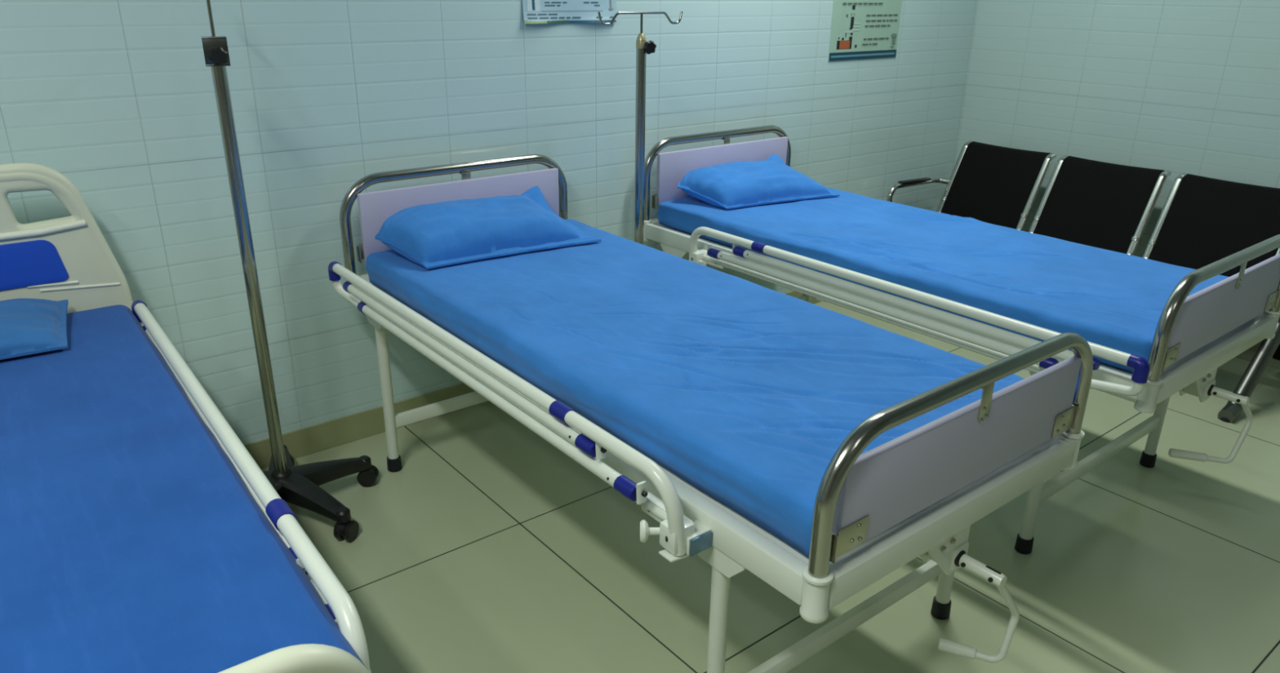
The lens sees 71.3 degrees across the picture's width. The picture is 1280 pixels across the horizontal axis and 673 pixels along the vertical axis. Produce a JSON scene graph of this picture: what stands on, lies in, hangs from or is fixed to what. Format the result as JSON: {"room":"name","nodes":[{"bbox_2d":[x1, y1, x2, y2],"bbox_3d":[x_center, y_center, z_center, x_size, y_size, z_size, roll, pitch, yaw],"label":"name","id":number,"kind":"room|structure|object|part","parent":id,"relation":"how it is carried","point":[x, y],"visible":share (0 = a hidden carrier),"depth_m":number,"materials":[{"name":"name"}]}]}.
{"room":"hospital room","nodes":[
{"label":"hospital room","id":0,"kind":"room"},
{"bbox_2d":[0,0,977,444],"bbox_3d":[-0.979,-1.062,2.663,7.185,3.000,0.120,-16,27,-36],"label":"wall","id":1,"kind":"structure","parent":0,"point":[117,98],"depth_m":2.88,"materials":[{"name":"tile"}]},
{"bbox_2d":[244,290,820,468],"bbox_3d":[-0.957,0.306,3.149,6.945,0.100,0.008,-16,27,-36],"label":"baseboard","id":2,"kind":"structure","parent":1,"relation":"attached to","point":[311,439],"depth_m":3.09,"materials":[{"name":"tile"}]},
{"bbox_2d":[522,0,617,23],"bbox_3d":[-0.239,-1.364,3.083,0.399,0.528,0.018,-16,27,-36],"label":"poster","id":3,"kind":"object","parent":1,"relation":"attached to","point":[535,11],"visible":0.96,"depth_m":3.16,"materials":[{"name":"paper"}]},
{"bbox_2d":[828,0,902,61],"bbox_3d":[1.064,-1.629,4.108,0.500,0.674,0.007,-16,27,-36],"label":"poster","id":4,"kind":"object","parent":1,"relation":"attached to","point":[860,29],"visible":1,"depth_m":4.17,"materials":[{"name":"paper"}]},
{"bbox_2d":[260,301,1279,672],"bbox_3d":[0.727,1.190,1.235,7.345,0.100,5.800,-16,27,-36],"label":"floor","id":5,"kind":"structure","parent":0,"point":[491,548],"depth_m":2.47,"materials":[{"name":"tile"}]},
{"bbox_2d":[0,162,371,672],"bbox_3d":[-1.193,0.417,1.526,0.987,1.078,1.898,-15,26,-34],"label":"hospital bed","id":6,"kind":"object","parent":5,"relation":"on","point":[69,258],"visible":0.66,"depth_m":2.18,"materials":[{"name":"white metal"}]},
{"bbox_3d":[-1.752,-0.085,2.122,0.953,0.594,0.036,-15,26,-34],"label":"headboard","id":7,"kind":"part","parent":6,"relation":"part of","materials":[{"name":"beige plastic"}]},
{"bbox_2d":[0,304,363,672],"bbox_3d":[-1.199,0.306,1.486,0.929,0.090,1.792,-15,26,-34],"label":"mattress","id":8,"kind":"object","parent":6,"relation":"on","point":[131,540],"visible":0.92,"depth_m":1.39,"materials":[{"name":"blue fabric"}]},
{"bbox_2d":[0,297,68,359],"bbox_3d":[-1.639,0.010,1.983,0.660,0.075,0.302,-15,26,-34],"label":"pillow","id":9,"kind":"object","parent":8,"relation":"on","point":[28,326],"visible":1,"depth_m":2.06,"materials":[{"name":"blue fabric"}]},
{"bbox_3d":[-0.845,0.222,1.775,0.044,0.161,1.571,-15,26,-34],"label":"rail","id":10,"kind":"part","parent":6,"relation":"part of","materials":[{"name":"white metal"}]},
{"bbox_3d":[-0.635,0.593,0.797,0.980,0.432,0.036,-15,26,-34],"label":"footboard","id":11,"kind":"part","parent":6,"relation":"part of","materials":[{"name":"beige plastic"}]},
{"bbox_2d":[201,0,378,541],"bbox_3d":[-1.044,-0.172,2.446,0.549,1.502,0.569,-16,27,-36],"label":"stand","id":12,"kind":"object","parent":5,"relation":"on","point":[297,485],"visible":0.72,"depth_m":2.53,"materials":[{"name":"silver metal"}]},
{"bbox_3d":[-1.053,-0.775,2.190,0.009,0.182,0.009,-16,27,-36],"label":"rod","id":13,"kind":"part","parent":12,"relation":"part of","materials":[{"name":"metal"}]},
{"bbox_3d":[-1.037,-0.691,2.193,0.045,0.045,0.024,-9,24,-23],"label":"clamp knob","id":14,"kind":"part","parent":12,"relation":"part of","materials":[{"name":"black plastic"}]},
{"bbox_2d":[597,10,683,244],"bbox_3d":[0.010,-0.431,3.254,0.557,1.418,0.539,-16,27,-36],"label":"stand","id":15,"kind":"object","parent":5,"relation":"on","point":[643,47],"visible":0.24,"depth_m":3.13,"materials":[{"name":"silver metal"}]},
{"bbox_3d":[0.005,-1.044,3.036,0.009,0.108,0.009,-16,27,-36],"label":"rod","id":16,"kind":"part","parent":15,"relation":"part of","materials":[{"name":"metal"}]},
{"bbox_3d":[0.032,-0.989,3.050,0.045,0.045,0.024,-9,24,-23],"label":"clamp knob","id":17,"kind":"part","parent":15,"relation":"part of","materials":[{"name":"black plastic"}]},
{"bbox_2d":[328,154,1093,672],"bbox_3d":[-0.015,0.168,2.383,0.963,0.942,2.080,-16,27,-36],"label":"hospital bed","id":18,"kind":"object","parent":5,"relation":"on","point":[920,492],"visible":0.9,"depth_m":1.69,"materials":[{"name":"white metal"}]},
{"bbox_3d":[-0.808,0.165,2.844,0.040,0.530,0.150,-16,27,-36],"label":"leg","id":19,"kind":"part","parent":18,"relation":"part of","materials":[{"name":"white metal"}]},
{"bbox_3d":[-0.587,-0.421,3.016,0.738,0.216,0.018,-16,27,-36],"label":"headboard","id":20,"kind":"part","parent":18,"relation":"part of","materials":[{"name":"purple laminate"}]},
{"bbox_3d":[-0.415,0.085,2.122,0.044,0.161,1.571,-16,27,-36],"label":"rail","id":21,"kind":"part","parent":18,"relation":"part of","materials":[{"name":"white metal"}]},
{"bbox_3d":[0.020,0.354,1.623,0.040,0.041,0.041,0,22,-2],"label":"release knob","id":22,"kind":"part","parent":18,"relation":"part of","materials":[{"name":"white plastic"}]},
{"bbox_2d":[364,218,1024,555],"bbox_3d":[0.021,-0.038,2.371,0.819,0.106,1.900,-16,27,-36],"label":"mattress","id":23,"kind":"object","parent":18,"relation":"on","point":[745,391],"visible":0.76,"depth_m":2.06,"materials":[{"name":"blue fabric"}]},
{"bbox_2d":[374,186,600,269],"bbox_3d":[-0.490,-0.357,2.845,0.658,0.143,0.343,-16,27,-36],"label":"pillow","id":24,"kind":"object","parent":23,"relation":"on","point":[447,233],"visible":1,"depth_m":2.76,"materials":[{"name":"blue fabric"}]},
{"bbox_3d":[0.001,0.040,2.397,0.852,0.060,1.993,-16,27,-36],"label":"frame","id":25,"kind":"part","parent":18,"relation":"part of","materials":[{"name":"white metal"}]},
{"bbox_3d":[0.148,0.619,1.725,0.040,0.530,0.150,-16,27,-36],"label":"leg","id":26,"kind":"part","parent":18,"relation":"part of","materials":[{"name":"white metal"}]},
{"bbox_2d":[799,564,833,623],"bbox_3d":[0.286,0.419,1.453,0.050,0.084,0.050,-16,27,-36],"label":"socket","id":27,"kind":"object","parent":18,"relation":"attached to","point":[815,587],"depth_m":1.44,"materials":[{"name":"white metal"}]},
{"bbox_3d":[0.778,0.443,2.192,0.040,0.530,0.150,-16,27,-36],"label":"leg","id":28,"kind":"part","parent":18,"relation":"part of","materials":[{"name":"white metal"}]},
{"bbox_3d":[0.568,0.409,1.719,0.145,0.115,0.064,-16,27,-36],"label":"crank plate","id":29,"kind":"part","parent":18,"relation":"part of","materials":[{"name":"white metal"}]},
{"bbox_3d":[0.607,0.199,1.640,0.738,0.167,0.018,-16,27,-36],"label":"footboard","id":30,"kind":"part","parent":18,"relation":"part of","materials":[{"name":"plastic"}]},
{"bbox_3d":[0.647,0.637,1.819,0.073,0.025,0.024,10,23,23],"label":"handle","id":31,"kind":"part","parent":18,"relation":"part of","materials":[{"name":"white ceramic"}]},
{"bbox_3d":[0.678,0.539,1.771,0.103,0.233,0.113,-16,27,-36],"label":"crank rod","id":32,"kind":"part","parent":18,"relation":"part of","materials":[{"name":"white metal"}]},
{"bbox_2d":[1060,429,1084,469],"bbox_3d":[0.926,0.241,1.927,0.050,0.084,0.050,-16,27,-36],"label":"socket","id":33,"kind":"object","parent":18,"relation":"attached to","point":[1074,437],"depth_m":1.90,"materials":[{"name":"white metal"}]},
{"bbox_2d":[643,124,1279,554],"bbox_3d":[0.936,-0.108,3.116,0.965,0.942,2.080,-16,27,-36],"label":"hospital bed","id":34,"kind":"object","parent":5,"relation":"on","point":[1195,334],"visible":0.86,"depth_m":2.51,"materials":[{"name":"white metal"}]},
{"bbox_2d":[643,219,651,241],"bbox_3d":[0.022,-0.430,3.596,0.050,0.084,0.050,-16,27,-36],"label":"socket","id":35,"kind":"object","parent":34,"relation":"attached to","point":[646,222],"depth_m":3.57,"materials":[{"name":"white metal"}]},
{"bbox_3d":[0.140,-0.110,3.571,0.040,0.530,0.150,-16,27,-36],"label":"leg","id":36,"kind":"part","parent":34,"relation":"part of","materials":[{"name":"white metal"}]},
{"bbox_3d":[0.223,-0.260,3.227,0.041,0.041,0.040,6,22,13],"label":"release knob","id":37,"kind":"part","parent":34,"relation":"part of","materials":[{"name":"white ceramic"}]},
{"bbox_3d":[0.358,-0.697,3.744,0.738,0.216,0.018,-16,27,-36],"label":"headboard","id":38,"kind":"part","parent":34,"relation":"part of","materials":[{"name":"purple laminate"}]},
{"bbox_3d":[0.765,-0.288,4.043,0.040,0.530,0.150,-16,27,-36],"label":"leg","id":39,"kind":"part","parent":34,"relation":"part of","materials":[{"name":"white metal"}]},
{"bbox_3d":[0.677,-0.111,2.696,0.044,0.161,1.571,-16,27,-36],"label":"rail","id":40,"kind":"part","parent":34,"relation":"part of","materials":[{"name":"white metal"}]},
{"bbox_2d":[657,186,1228,372],"bbox_3d":[0.958,-0.310,3.095,0.797,0.102,1.899,-16,27,-36],"label":"mattress","id":41,"kind":"object","parent":34,"relation":"on","point":[1117,300],"visible":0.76,"depth_m":2.83,"materials":[{"name":"blue fabric"}]},
{"bbox_2d":[677,153,839,208],"bbox_3d":[0.459,-0.620,3.571,0.621,0.127,0.386,-16,27,-36],"label":"pillow","id":42,"kind":"object","parent":41,"relation":"on","point":[734,184],"visible":1,"depth_m":3.49,"materials":[{"name":"blue fabric"}]},
{"bbox_3d":[0.952,-0.237,3.131,0.852,0.060,1.993,-16,27,-36],"label":"frame","id":43,"kind":"part","parent":34,"relation":"part of","materials":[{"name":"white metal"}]},
{"bbox_3d":[1.107,0.341,2.461,0.040,0.530,0.150,-16,27,-36],"label":"leg","id":44,"kind":"part","parent":34,"relation":"part of","materials":[{"name":"white metal"}]},
{"bbox_2d":[1133,377,1163,413],"bbox_3d":[1.247,0.141,2.189,0.050,0.084,0.050,-16,27,-36],"label":"socket","id":45,"kind":"object","parent":34,"relation":"attached to","point":[1152,394],"depth_m":2.18,"materials":[{"name":"white metal"}]},
{"bbox_3d":[1.732,0.163,2.933,0.040,0.530,0.150,-16,27,-36],"label":"leg","id":46,"kind":"part","parent":34,"relation":"part of","materials":[{"name":"white metal"}]},
{"bbox_3d":[1.542,0.333,2.508,0.096,0.028,0.024,5,22,11],"label":"handle","id":47,"kind":"part","parent":34,"relation":"part of","materials":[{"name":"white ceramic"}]},
{"bbox_3d":[1.526,0.129,2.457,0.145,0.112,0.064,-16,27,-36],"label":"crank plate","id":48,"kind":"part","parent":34,"relation":"part of","materials":[{"name":"white metal"}]},
{"bbox_3d":[1.565,-0.080,2.379,0.738,0.167,0.018,-16,27,-36],"label":"footboard","id":49,"kind":"part","parent":34,"relation":"part of","materials":[{"name":"purple laminate"}]},
{"bbox_3d":[1.606,0.255,2.466,0.210,0.202,0.064,-1,22,-3],"label":"crank rod","id":50,"kind":"part","parent":34,"relation":"part of","materials":[{"name":"white metal"}]},
{"bbox_2d":[1263,310,1279,338],"bbox_3d":[1.882,-0.039,2.669,0.050,0.084,0.050,-16,27,-36],"label":"socket","id":51,"kind":"object","parent":34,"relation":"attached to","point":[1273,313],"depth_m":2.64,"materials":[{"name":"white metal"}]},
{"bbox_2d":[886,140,1279,422],"bbox_3d":[1.942,-0.365,4.079,0.759,0.772,1.840,-16,27,-36],"label":"bench","id":52,"kind":"object","parent":5,"relation":"on","point":[1202,221],"visible":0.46,"depth_m":4.08,"materials":[{"name":"black leather"}]},
{"bbox_3d":[1.455,-0.694,4.669,0.441,0.242,0.091,-16,27,-36],"label":"armrest","id":53,"kind":"part","parent":52,"relation":"part of","materials":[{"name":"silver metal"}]},
{"bbox_3d":[1.508,-0.779,4.612,0.631,0.403,0.038,-16,27,-36],"label":"edge frame","id":54,"kind":"part","parent":52,"relation":"part of","materials":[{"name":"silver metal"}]},
{"bbox_3d":[1.790,-0.647,4.286,0.631,0.403,0.038,-16,27,-36],"label":"edge frame","id":55,"kind":"part","parent":52,"relation":"part of","materials":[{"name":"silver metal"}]},
{"bbox_3d":[1.833,-0.627,4.236,0.631,0.403,0.038,-16,27,-36],"label":"edge frame","id":56,"kind":"part","parent":52,"relation":"part of","materials":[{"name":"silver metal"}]},
{"bbox_3d":[2.124,-0.490,3.898,0.631,0.403,0.038,-16,27,-36],"label":"edge frame","id":57,"kind":"part","parent":52,"relation":"part of","materials":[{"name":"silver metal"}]},
{"bbox_3d":[2.171,-0.468,3.845,0.631,0.403,0.038,-16,27,-36],"label":"edge frame","id":58,"kind":"part","parent":52,"relation":"part of","materials":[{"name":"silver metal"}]},
{"bbox_3d":[2.490,0.070,3.505,0.751,0.396,0.054,-16,27,-36],"label":"leg","id":59,"kind":"part","parent":52,"relation":"part of","materials":[{"name":"metal"}]},
{"bbox_3d":[2.465,-0.330,3.504,0.631,0.403,0.038,-16,27,-36],"label":"edge frame","id":60,"kind":"part","parent":52,"relation":"part of","materials":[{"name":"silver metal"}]},
{"bbox_2d":[954,0,1279,257],"bbox_3d":[3.503,-1.030,2.732,0.120,3.000,5.400,-16,27,-36],"label":"wall","id":61,"kind":"structure","parent":0,"point":[1177,86],"depth_m":4.17,"materials":[{"name":"tile"}]},
{"bbox_2d":[1248,340,1262,351],"bbox_3d":[3.438,0.334,3.224,0.008,0.100,5.392,-16,27,-36],"label":"baseboard","id":62,"kind":"structure","parent":61,"relation":"attached to","point":[1254,348],"depth_m":4.01,"materials":[{"name":"tile"}]}
]}

